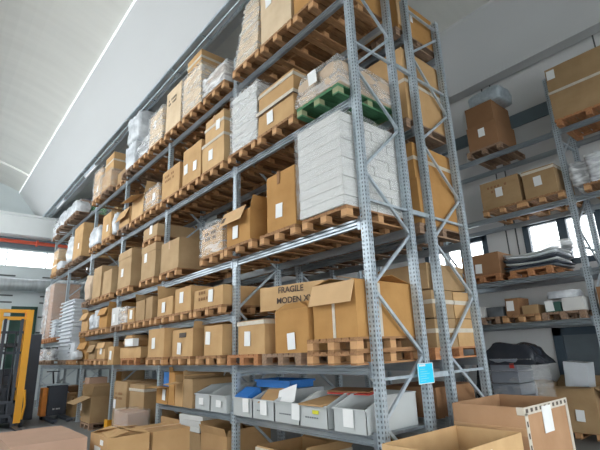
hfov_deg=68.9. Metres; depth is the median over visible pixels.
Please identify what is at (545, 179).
cardboard box
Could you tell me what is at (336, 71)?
load
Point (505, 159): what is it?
wooden pallet
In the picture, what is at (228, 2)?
cable tray
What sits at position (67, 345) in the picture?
plastic tray
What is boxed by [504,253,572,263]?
sheet
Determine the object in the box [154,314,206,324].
wooden pallet
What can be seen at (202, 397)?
storage bin
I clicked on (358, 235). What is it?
cardboard box
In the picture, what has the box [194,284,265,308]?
cardboard box
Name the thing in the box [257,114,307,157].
wooden pallet
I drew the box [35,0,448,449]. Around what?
rack
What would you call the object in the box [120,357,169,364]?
wooden pallet
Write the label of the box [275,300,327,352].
cardboard box
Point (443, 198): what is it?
cardboard box
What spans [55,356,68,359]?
plastic tray
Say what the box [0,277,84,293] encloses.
air duct
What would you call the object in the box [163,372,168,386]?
file
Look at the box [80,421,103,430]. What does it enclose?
wooden pallet
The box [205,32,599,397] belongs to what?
wall
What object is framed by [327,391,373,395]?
folder
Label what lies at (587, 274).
rack
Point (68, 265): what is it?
wooden pallet
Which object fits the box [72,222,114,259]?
cardboard box
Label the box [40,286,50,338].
cardboard box
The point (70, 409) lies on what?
cardboard box
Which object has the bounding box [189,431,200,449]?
cardboard box
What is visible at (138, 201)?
cardboard box
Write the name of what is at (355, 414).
storage bin
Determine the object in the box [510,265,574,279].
wooden pallet
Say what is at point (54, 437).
cardboard box
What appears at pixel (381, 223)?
wooden pallet
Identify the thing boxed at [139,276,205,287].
wooden pallet
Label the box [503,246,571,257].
sheet
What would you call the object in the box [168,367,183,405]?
cardboard box
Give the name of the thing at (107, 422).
guard
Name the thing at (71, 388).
cardboard box
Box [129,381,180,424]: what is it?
cardboard box
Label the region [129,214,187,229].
wooden pallet
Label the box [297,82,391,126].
wooden pallet
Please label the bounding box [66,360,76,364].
wooden pallet
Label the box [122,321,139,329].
wooden pallet
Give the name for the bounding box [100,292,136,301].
wooden pallet
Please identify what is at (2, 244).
trim
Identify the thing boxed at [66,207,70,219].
wrapped bundle
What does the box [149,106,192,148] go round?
cardboard box
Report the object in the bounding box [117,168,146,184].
cardboard box
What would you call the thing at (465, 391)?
cardboard box
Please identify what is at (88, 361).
wooden pallet
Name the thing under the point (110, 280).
cardboard box
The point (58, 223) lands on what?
wrapped bundle
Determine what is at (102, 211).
plastic crate
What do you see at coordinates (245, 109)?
stack
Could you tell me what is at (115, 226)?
wrapped bundle
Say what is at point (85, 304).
wooden pallet
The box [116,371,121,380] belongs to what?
cardboard box
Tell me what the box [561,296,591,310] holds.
cardboard box
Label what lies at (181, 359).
wooden pallet
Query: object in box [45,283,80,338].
cardboard box
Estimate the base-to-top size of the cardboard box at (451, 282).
0.342 m
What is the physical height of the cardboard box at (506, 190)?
0.623 m
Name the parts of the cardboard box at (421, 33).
pale panel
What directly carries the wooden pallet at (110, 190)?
on the rack at (376, 368)
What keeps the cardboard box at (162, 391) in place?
on the rack at (376, 368)
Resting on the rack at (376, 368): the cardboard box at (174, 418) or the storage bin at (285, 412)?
the storage bin at (285, 412)
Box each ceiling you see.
[0,0,133,190]
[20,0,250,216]
[73,0,490,199]
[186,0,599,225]
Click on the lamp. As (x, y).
(95, 164)
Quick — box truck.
[37,371,72,422]
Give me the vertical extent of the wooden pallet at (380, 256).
0.144 m
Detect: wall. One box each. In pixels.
[0,182,157,399]
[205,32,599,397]
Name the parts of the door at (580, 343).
panel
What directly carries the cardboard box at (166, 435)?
on the wooden pallet
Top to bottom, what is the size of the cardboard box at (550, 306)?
0.219 m
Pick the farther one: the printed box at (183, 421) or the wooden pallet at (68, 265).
the wooden pallet at (68, 265)
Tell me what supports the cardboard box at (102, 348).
on the wooden pallet at (97, 361)
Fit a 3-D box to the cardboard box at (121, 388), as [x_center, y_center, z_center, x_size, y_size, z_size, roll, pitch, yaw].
[-3.831,4.180,10.251,0.836,1.024,0.876,11,-21,-39]
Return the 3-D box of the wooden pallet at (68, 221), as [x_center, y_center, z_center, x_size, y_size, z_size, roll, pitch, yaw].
[-7.860,-0.035,15.961,1.200,0.144,0.800,11,-21,-39]
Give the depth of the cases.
7.93 m
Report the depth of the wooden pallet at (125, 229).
11.34 m
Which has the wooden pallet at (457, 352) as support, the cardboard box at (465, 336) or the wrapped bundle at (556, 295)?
the cardboard box at (465, 336)
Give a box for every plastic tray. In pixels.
[49,328,60,331]
[55,352,69,356]
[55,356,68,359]
[56,336,81,341]
[56,344,70,348]
[56,348,69,352]
[57,340,79,344]
[58,329,80,334]
[58,333,78,337]
[59,314,81,319]
[59,317,81,322]
[59,321,81,326]
[59,325,80,330]
[60,302,91,309]
[60,306,101,312]
[60,310,82,316]
[61,299,84,305]
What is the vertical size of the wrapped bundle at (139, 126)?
0.877 m
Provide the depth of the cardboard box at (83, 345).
12.37 m
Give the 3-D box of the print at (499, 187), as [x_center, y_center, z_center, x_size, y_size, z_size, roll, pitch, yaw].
[4.263,-0.793,9.469,0.002,0.150,0.424,11,-21,-39]
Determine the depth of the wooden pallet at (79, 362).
12.20 m
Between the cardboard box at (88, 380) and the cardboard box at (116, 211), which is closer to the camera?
the cardboard box at (88, 380)
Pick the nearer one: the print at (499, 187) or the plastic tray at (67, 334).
the print at (499, 187)
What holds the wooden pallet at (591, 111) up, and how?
on the rack at (587, 274)
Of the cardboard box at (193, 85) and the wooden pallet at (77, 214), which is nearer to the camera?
the cardboard box at (193, 85)
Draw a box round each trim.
[0,236,67,251]
[0,274,85,349]
[19,0,135,192]
[442,101,548,155]
[481,89,516,289]
[489,85,526,288]
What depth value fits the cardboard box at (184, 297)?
7.88 m
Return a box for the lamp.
[84,163,96,177]
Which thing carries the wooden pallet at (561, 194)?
on the rack at (587, 274)
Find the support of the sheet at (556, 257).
on the sheet at (554, 260)
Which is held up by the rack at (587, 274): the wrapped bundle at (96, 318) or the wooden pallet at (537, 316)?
the wooden pallet at (537, 316)
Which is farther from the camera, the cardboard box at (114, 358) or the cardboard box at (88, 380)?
the cardboard box at (88, 380)
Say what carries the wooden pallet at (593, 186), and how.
on the rack at (587, 274)
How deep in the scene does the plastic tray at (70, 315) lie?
14.00 m
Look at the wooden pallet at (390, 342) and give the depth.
4.96 m
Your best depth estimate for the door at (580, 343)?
9.22 m
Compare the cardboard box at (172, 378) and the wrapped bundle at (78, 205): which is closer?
the cardboard box at (172, 378)
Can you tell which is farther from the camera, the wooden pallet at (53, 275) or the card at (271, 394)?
the wooden pallet at (53, 275)
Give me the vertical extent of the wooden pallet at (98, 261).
0.144 m
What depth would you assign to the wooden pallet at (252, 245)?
6.90 m
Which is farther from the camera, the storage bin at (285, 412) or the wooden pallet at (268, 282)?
the wooden pallet at (268, 282)
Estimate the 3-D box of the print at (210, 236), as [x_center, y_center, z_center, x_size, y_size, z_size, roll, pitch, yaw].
[-1.535,0.185,7.478,0.002,0.150,0.364,11,-21,-39]
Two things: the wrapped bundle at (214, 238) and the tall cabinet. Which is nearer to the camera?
the wrapped bundle at (214, 238)
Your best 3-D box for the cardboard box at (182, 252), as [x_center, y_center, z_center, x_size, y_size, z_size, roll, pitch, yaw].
[-2.173,0.688,9.044,1.132,0.610,0.857,11,-21,-39]
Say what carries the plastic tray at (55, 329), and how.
on the plastic tray
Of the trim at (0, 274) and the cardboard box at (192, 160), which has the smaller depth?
the cardboard box at (192, 160)
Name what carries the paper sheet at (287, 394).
in the storage bin at (285, 412)
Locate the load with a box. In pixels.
[298,59,391,107]
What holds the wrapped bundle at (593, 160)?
on the wooden pallet at (593, 186)
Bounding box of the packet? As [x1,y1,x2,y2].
[124,338,138,346]
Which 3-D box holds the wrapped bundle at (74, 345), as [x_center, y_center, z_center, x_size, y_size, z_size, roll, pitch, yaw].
[-6.687,3.842,13.357,0.524,0.506,0.526,11,-21,-39]
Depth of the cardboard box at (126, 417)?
8.59 m
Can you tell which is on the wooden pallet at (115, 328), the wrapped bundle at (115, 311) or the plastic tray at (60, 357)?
the wrapped bundle at (115, 311)
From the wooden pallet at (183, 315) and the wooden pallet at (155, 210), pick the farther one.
the wooden pallet at (155, 210)
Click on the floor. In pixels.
(591, 442)
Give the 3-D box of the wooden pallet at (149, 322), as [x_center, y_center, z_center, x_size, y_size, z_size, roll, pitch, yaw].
[-2.820,2.142,9.537,1.200,0.144,0.800,11,-21,-39]
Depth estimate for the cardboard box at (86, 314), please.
12.56 m
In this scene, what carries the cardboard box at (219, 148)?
on the wooden pallet at (253, 180)
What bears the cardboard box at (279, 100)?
on the wooden pallet at (290, 124)
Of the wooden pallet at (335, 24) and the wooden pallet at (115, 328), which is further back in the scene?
the wooden pallet at (115, 328)
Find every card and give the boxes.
[258,388,284,402]
[327,387,373,392]
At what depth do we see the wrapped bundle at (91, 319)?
12.03 m
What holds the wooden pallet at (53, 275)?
on the rack at (376, 368)
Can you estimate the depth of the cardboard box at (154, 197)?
9.82 m
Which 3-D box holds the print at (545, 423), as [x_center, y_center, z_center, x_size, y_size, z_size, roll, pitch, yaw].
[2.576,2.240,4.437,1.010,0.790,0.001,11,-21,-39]
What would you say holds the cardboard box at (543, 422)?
on the wooden pallet
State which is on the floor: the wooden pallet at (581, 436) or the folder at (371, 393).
the wooden pallet at (581, 436)
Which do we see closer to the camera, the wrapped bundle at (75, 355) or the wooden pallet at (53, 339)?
the wrapped bundle at (75, 355)
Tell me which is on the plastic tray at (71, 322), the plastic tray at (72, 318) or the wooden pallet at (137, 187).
the plastic tray at (72, 318)
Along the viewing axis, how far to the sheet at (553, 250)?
8.74 m
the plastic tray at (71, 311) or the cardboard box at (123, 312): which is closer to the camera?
the cardboard box at (123, 312)
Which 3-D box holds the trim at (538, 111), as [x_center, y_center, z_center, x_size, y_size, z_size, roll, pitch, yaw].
[2.170,-1.433,14.611,0.040,0.340,29.500,11,-21,-39]
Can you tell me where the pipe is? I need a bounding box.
[0,238,67,248]
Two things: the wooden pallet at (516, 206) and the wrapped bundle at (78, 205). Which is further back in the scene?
the wrapped bundle at (78, 205)
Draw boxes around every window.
[0,247,53,269]
[424,235,488,279]
[522,209,599,263]
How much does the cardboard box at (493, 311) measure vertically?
0.203 m
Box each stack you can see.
[232,81,297,153]
[297,110,402,220]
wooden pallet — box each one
[45,360,56,364]
[48,337,59,341]
[50,272,86,279]
[52,234,71,242]
[56,225,72,234]
[56,268,89,276]
[57,360,76,364]
[64,217,102,226]
[64,262,101,270]
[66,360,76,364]
[70,211,105,223]
[71,256,117,266]
[77,359,85,364]
[79,331,89,336]
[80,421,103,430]
[81,300,107,307]
[86,359,94,364]
[87,329,101,335]
[89,244,128,256]
[90,296,135,304]
[92,195,131,210]
[94,359,107,364]
[96,327,113,333]
[100,186,143,203]
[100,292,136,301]
[101,235,142,248]
[110,324,126,331]
[116,180,146,194]
[116,224,149,238]
[116,285,157,295]
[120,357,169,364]
[121,165,164,184]
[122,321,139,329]
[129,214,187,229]
[133,152,176,174]
[136,318,179,327]
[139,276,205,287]
[142,235,176,247]
[143,204,205,224]
[145,356,215,365]
[147,138,188,162]
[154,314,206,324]
[159,267,231,283]
[160,191,226,215]
[164,121,204,147]
[170,356,216,364]
[171,310,246,321]
[179,177,250,204]
[182,102,219,131]
[193,304,274,318]
[195,355,253,364]
[199,250,274,271]
[201,160,271,192]
[203,80,245,110]
[217,206,247,218]
[224,238,313,263]
[224,275,273,286]
[227,353,322,364]
[228,139,297,175]
[232,48,290,85]
[240,192,264,207]
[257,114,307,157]
[260,18,341,74]
[260,223,357,253]
[262,353,340,364]
[268,260,336,276]
[293,0,381,51]
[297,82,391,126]
[299,249,363,269]
[302,204,404,241]
[307,336,417,352]
[307,348,418,365]
[334,242,406,260]
[358,26,433,67]
[373,222,459,252]
[383,346,476,359]
[387,117,446,149]
[464,273,522,287]
[467,141,525,169]
[481,316,514,324]
[483,201,543,224]
[502,313,563,322]
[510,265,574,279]
[521,190,582,215]
[542,309,594,320]
[554,103,599,140]
[573,432,599,441]
[583,180,599,199]
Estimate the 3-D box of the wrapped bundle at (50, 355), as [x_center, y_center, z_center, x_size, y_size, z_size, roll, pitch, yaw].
[-8.409,4.656,15.693,1.130,0.350,0.975,11,-21,-39]
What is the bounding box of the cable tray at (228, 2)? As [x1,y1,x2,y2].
[43,0,249,217]
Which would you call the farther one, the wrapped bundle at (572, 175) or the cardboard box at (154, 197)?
the cardboard box at (154, 197)
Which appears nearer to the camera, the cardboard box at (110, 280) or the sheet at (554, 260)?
the sheet at (554, 260)
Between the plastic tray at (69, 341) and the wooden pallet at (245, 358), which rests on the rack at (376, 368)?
the wooden pallet at (245, 358)
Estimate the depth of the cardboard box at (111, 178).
12.86 m
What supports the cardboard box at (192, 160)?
on the wooden pallet at (195, 185)
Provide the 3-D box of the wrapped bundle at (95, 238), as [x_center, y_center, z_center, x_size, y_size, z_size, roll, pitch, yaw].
[-5.860,0.392,13.395,0.941,0.646,1.084,11,-21,-39]
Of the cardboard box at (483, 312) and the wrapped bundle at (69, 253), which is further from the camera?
the wrapped bundle at (69, 253)
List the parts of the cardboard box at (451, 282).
lid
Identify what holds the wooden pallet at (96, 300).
on the rack at (376, 368)
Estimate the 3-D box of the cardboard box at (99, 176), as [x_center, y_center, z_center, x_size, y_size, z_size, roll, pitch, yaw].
[-5.963,-1.220,14.104,1.132,0.971,0.880,11,-21,-39]
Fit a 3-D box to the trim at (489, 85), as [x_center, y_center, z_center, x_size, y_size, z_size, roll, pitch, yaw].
[5.134,-1.549,11.031,0.010,6.300,0.030,11,-21,-39]
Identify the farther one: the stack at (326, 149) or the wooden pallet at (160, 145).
the wooden pallet at (160, 145)
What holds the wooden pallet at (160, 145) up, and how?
on the rack at (376, 368)
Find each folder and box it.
[298,395,339,406]
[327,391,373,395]
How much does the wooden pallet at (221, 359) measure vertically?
0.144 m
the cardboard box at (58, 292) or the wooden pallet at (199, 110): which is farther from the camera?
the cardboard box at (58, 292)
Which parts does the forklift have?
mast rail, rail, seat, rail, mast rail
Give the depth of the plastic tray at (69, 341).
13.82 m
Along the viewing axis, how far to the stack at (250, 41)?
7.64 m
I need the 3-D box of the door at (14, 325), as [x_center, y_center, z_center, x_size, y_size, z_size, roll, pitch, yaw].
[-12.629,5.740,19.606,1.040,4.100,0.260,11,-21,-39]
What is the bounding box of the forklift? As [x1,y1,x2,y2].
[0,309,33,430]
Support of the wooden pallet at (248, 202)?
on the rack at (447, 362)
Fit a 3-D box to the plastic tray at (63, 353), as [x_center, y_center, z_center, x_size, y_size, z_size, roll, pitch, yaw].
[-7.259,4.223,14.326,1.040,0.115,1.660,11,-21,-39]
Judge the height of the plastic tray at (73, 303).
0.115 m
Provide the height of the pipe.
0.240 m
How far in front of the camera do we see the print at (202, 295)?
7.37 m
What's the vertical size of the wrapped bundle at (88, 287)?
0.817 m
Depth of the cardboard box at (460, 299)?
6.04 m
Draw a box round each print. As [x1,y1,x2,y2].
[198,291,207,300]
[205,229,215,241]
[487,182,505,192]
[525,399,565,449]
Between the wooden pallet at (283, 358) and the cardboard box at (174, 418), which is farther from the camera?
the cardboard box at (174, 418)
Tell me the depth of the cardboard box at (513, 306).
8.88 m
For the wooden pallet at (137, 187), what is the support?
on the rack at (376, 368)
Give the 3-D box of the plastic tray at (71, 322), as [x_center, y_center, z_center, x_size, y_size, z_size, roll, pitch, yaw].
[-7.263,3.321,14.564,1.040,0.115,1.660,11,-21,-39]
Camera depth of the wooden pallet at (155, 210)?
10.10 m
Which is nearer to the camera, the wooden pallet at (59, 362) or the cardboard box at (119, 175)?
the cardboard box at (119, 175)
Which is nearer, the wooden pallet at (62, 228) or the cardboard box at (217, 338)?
the cardboard box at (217, 338)
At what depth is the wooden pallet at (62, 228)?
16.52 m
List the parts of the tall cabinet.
door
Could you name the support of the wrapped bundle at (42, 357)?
on the wooden pallet
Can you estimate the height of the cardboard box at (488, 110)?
0.484 m
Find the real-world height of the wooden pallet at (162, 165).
0.144 m
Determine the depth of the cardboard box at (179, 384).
7.72 m
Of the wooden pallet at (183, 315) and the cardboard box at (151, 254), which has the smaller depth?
the wooden pallet at (183, 315)
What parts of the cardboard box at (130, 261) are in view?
lid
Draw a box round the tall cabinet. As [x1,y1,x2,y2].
[13,334,41,419]
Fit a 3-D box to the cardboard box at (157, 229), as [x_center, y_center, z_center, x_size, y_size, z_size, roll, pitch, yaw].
[-2.886,0.252,10.073,1.186,0.282,0.801,11,-21,-39]
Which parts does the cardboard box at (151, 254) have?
lid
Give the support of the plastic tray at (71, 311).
on the plastic tray at (70, 315)
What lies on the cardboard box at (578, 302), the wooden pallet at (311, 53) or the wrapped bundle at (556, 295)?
the wrapped bundle at (556, 295)
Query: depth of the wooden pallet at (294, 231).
6.23 m
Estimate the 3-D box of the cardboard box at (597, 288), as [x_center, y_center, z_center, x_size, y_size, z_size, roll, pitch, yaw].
[5.792,1.336,7.780,0.830,0.504,0.630,11,-21,-39]
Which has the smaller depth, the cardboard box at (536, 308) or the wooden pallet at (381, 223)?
the wooden pallet at (381, 223)
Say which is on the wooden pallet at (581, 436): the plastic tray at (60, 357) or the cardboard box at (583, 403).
the cardboard box at (583, 403)
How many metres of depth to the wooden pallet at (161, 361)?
8.17 m
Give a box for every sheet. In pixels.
[278,384,296,401]
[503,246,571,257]
[503,251,573,261]
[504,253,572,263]
[504,259,575,269]
[505,249,570,259]
[506,256,571,266]
[506,262,574,274]
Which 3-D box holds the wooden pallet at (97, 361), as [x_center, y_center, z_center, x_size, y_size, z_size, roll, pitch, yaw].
[-4.586,3.534,11.368,1.200,0.144,0.800,11,-21,-39]
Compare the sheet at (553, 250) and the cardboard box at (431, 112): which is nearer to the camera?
the cardboard box at (431, 112)
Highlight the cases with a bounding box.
[475,342,555,397]
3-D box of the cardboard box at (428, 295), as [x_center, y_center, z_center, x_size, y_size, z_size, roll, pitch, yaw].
[1.621,1.141,6.092,0.521,0.362,0.874,11,-21,-39]
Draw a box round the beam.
[0,210,67,241]
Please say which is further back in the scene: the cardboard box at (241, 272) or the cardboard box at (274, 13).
the cardboard box at (241, 272)
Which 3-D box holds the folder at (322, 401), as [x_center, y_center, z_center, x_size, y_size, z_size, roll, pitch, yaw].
[0.305,2.128,5.293,0.500,0.070,0.420,11,-21,-39]
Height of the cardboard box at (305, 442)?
0.598 m
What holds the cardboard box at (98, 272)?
on the wooden pallet
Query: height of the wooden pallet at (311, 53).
0.144 m
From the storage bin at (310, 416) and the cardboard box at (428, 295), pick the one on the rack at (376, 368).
the storage bin at (310, 416)
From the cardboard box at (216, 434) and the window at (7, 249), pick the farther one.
the window at (7, 249)
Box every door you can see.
[4,306,37,368]
[551,326,599,375]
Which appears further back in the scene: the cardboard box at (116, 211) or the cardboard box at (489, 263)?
the cardboard box at (116, 211)
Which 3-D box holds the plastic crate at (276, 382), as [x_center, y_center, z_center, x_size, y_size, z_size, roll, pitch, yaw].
[-0.231,2.297,6.376,0.460,0.104,0.864,11,-21,-39]
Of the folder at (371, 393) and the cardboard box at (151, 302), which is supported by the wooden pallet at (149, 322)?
the cardboard box at (151, 302)
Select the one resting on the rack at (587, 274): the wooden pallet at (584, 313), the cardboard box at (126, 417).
the wooden pallet at (584, 313)
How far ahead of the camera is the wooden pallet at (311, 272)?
8.67 m
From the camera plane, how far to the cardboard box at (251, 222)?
6.68 m
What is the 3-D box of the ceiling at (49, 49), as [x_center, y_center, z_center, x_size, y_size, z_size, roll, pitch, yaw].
[-5.747,-5.646,9.069,4.360,0.630,29.600,11,-21,-39]
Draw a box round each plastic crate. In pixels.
[89,205,106,214]
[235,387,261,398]
[254,377,315,387]
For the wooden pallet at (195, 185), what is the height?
0.144 m
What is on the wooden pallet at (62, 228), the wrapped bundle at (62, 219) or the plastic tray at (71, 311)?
the wrapped bundle at (62, 219)
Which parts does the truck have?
panel, steering handle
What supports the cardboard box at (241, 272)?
on the wooden pallet at (268, 282)
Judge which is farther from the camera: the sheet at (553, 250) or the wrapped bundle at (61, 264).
the wrapped bundle at (61, 264)
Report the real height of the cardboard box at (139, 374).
0.464 m
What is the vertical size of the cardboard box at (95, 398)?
0.895 m
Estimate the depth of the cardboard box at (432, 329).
5.60 m
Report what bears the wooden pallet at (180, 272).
on the rack at (376, 368)
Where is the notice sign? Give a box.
[417,362,434,384]
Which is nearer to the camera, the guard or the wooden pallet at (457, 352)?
the wooden pallet at (457, 352)
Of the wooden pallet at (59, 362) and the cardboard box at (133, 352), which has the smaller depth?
the cardboard box at (133, 352)
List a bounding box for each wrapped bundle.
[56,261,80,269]
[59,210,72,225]
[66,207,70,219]
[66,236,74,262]
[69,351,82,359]
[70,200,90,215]
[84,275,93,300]
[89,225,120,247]
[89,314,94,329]
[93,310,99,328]
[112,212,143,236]
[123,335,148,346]
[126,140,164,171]
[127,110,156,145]
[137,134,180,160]
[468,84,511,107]
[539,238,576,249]
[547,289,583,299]
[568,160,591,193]
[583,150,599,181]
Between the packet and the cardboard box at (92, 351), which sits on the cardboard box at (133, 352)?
the packet
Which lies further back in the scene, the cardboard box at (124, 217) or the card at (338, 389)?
the cardboard box at (124, 217)
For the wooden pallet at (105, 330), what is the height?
0.144 m
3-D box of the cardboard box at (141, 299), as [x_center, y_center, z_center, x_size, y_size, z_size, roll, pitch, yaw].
[-3.165,1.835,9.809,0.879,0.617,0.616,11,-21,-39]
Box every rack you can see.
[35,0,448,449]
[76,0,491,435]
[357,79,599,397]
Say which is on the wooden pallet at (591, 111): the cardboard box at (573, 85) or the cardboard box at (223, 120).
the cardboard box at (573, 85)
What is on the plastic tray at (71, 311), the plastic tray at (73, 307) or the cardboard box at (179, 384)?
the plastic tray at (73, 307)
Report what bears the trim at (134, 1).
attached to the ceiling at (49, 49)
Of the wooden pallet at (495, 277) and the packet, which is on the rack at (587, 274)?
the wooden pallet at (495, 277)
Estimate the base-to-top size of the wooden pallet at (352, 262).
0.144 m
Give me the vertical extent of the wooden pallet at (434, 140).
0.144 m
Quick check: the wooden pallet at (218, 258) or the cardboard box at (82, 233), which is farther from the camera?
the cardboard box at (82, 233)
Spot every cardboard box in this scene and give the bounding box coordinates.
[0,426,86,449]
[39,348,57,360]
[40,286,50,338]
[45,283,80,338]
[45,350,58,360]
[51,260,85,273]
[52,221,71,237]
[53,249,66,262]
[66,385,78,406]
[66,392,78,416]
[67,383,113,423]
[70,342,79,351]
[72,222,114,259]
[76,337,113,359]
[79,309,95,331]
[85,376,107,383]
[86,340,123,358]
[89,425,149,449]
[92,265,118,298]
[93,167,115,199]
[96,342,124,358]
[97,302,135,327]
[101,169,120,192]
[101,211,115,241]
[102,268,133,294]
[105,151,125,174]
[107,346,144,364]
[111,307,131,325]
[111,379,156,426]
[112,207,121,212]
[114,408,148,426]
[115,206,131,228]
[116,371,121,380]
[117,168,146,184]
[117,248,157,288]
[118,307,135,323]
[120,346,147,357]
[121,181,182,220]
[121,370,144,380]
[127,308,135,322]
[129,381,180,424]
[133,422,189,449]
[135,294,156,320]
[141,242,177,279]
[143,223,199,241]
[145,184,199,211]
[145,296,157,318]
[147,328,189,357]
[148,386,168,404]
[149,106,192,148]
[157,286,179,316]
[160,237,227,272]
[161,161,222,200]
[161,414,179,422]
[162,372,223,406]
[165,80,205,133]
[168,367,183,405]
[172,321,231,356]
[175,285,210,312]
[182,139,246,187]
[183,63,227,116]
[183,370,231,408]
[187,49,224,76]
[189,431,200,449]
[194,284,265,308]
[199,419,270,449]
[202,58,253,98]
[202,130,271,173]
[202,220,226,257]
[204,108,232,143]
[204,324,231,355]
[219,194,282,247]
[223,266,266,277]
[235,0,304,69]
[237,319,275,354]
[255,434,352,449]
[256,68,314,135]
[260,280,324,312]
[261,0,293,44]
[267,164,327,233]
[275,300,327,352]
[294,0,381,33]
[308,275,416,338]
[347,232,359,241]
[357,0,433,59]
[364,47,444,135]
[378,262,464,291]
[382,425,523,449]
[386,381,474,418]
[389,177,458,231]
[401,319,458,347]
[404,142,452,188]
[422,290,454,318]
[450,292,470,318]
[452,394,575,449]
[455,319,474,346]
[462,251,520,277]
[465,99,510,128]
[466,118,517,151]
[479,173,525,210]
[480,307,488,317]
[486,306,506,316]
[504,298,528,315]
[520,163,574,199]
[522,304,545,313]
[532,375,599,434]
[544,45,599,131]
[544,300,562,311]
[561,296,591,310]
[563,360,595,386]
[596,286,599,303]
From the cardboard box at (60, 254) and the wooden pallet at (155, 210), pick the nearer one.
the wooden pallet at (155, 210)
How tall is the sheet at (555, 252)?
0.073 m
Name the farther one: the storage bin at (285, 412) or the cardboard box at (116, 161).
the cardboard box at (116, 161)
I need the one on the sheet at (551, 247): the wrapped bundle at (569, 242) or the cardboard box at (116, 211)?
the wrapped bundle at (569, 242)
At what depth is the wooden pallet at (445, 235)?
6.35 m
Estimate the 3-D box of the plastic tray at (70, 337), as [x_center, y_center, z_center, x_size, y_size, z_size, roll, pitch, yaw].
[-7.296,3.784,14.482,1.040,0.115,1.660,11,-21,-39]
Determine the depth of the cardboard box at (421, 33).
7.18 m
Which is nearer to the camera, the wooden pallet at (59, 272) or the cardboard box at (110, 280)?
the cardboard box at (110, 280)
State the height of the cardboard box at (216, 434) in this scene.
0.665 m
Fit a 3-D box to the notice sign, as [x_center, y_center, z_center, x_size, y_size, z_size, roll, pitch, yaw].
[1.436,1.692,4.990,0.300,0.225,0.008,11,-21,-39]
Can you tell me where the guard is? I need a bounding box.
[104,419,111,427]
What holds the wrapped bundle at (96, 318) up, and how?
on the wooden pallet at (93, 332)
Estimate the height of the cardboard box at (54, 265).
0.463 m
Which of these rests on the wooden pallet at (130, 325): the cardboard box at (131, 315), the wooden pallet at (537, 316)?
the cardboard box at (131, 315)
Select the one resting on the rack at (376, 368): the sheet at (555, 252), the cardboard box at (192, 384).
the cardboard box at (192, 384)
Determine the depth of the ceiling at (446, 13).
11.03 m
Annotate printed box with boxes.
[179,413,215,421]
[180,419,200,426]
[181,424,200,432]
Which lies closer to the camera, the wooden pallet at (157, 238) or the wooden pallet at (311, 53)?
the wooden pallet at (311, 53)
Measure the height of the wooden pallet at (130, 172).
0.144 m
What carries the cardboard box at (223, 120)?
on the cardboard box at (219, 148)
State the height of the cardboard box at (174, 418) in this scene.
0.600 m
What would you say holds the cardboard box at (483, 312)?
on the wooden pallet at (494, 320)
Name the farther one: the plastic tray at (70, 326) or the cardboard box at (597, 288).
the plastic tray at (70, 326)
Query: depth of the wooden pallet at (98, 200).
13.86 m
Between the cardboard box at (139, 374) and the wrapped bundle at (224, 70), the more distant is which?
the cardboard box at (139, 374)
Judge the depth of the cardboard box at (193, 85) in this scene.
8.98 m
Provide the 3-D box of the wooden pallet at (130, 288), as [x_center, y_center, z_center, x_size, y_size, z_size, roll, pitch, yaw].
[-3.795,1.660,10.847,1.200,0.144,0.880,11,-21,-39]
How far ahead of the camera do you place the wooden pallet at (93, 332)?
11.84 m
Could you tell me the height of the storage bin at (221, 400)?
0.360 m
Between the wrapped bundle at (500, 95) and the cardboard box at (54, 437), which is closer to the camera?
the cardboard box at (54, 437)
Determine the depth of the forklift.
11.96 m
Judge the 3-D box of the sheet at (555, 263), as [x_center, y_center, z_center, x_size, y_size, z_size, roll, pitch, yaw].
[4.936,0.911,8.997,0.900,0.044,1.000,11,-21,-39]
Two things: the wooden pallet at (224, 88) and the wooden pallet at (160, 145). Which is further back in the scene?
the wooden pallet at (160, 145)
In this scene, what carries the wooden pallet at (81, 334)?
on the rack at (376, 368)
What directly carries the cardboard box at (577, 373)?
in the cardboard box at (583, 403)
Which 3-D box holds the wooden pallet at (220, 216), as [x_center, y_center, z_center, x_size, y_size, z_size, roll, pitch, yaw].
[-1.240,-0.231,10.383,1.200,0.144,0.800,11,-21,-39]
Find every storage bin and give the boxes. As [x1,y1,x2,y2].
[194,382,254,410]
[210,383,253,413]
[232,386,271,417]
[252,386,319,420]
[273,386,336,424]
[299,390,349,429]
[332,389,418,435]
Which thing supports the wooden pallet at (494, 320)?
on the rack at (587, 274)
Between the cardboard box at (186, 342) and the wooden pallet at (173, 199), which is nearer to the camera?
the cardboard box at (186, 342)
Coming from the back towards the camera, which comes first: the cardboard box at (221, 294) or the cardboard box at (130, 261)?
the cardboard box at (130, 261)
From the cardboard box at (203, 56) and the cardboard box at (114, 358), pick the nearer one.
the cardboard box at (203, 56)
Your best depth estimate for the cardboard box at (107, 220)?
12.25 m
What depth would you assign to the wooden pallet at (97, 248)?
13.22 m
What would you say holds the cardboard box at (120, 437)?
on the wooden pallet
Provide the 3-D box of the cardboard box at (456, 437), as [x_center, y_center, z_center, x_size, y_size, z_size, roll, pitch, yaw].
[1.409,2.296,3.865,1.206,0.755,0.685,11,-21,-39]
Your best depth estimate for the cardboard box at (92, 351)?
11.73 m
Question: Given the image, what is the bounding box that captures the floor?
[0,400,599,449]
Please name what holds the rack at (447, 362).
on the floor
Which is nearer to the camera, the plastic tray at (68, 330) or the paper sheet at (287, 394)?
the paper sheet at (287, 394)
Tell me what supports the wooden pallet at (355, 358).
on the rack at (376, 368)
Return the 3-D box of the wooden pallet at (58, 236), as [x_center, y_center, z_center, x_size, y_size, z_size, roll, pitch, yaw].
[-9.431,0.609,18.004,1.200,0.144,0.800,11,-21,-39]
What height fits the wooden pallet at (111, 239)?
0.144 m
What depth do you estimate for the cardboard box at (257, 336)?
6.02 m
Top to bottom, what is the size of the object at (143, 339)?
0.273 m
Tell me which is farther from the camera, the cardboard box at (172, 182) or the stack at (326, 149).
the cardboard box at (172, 182)

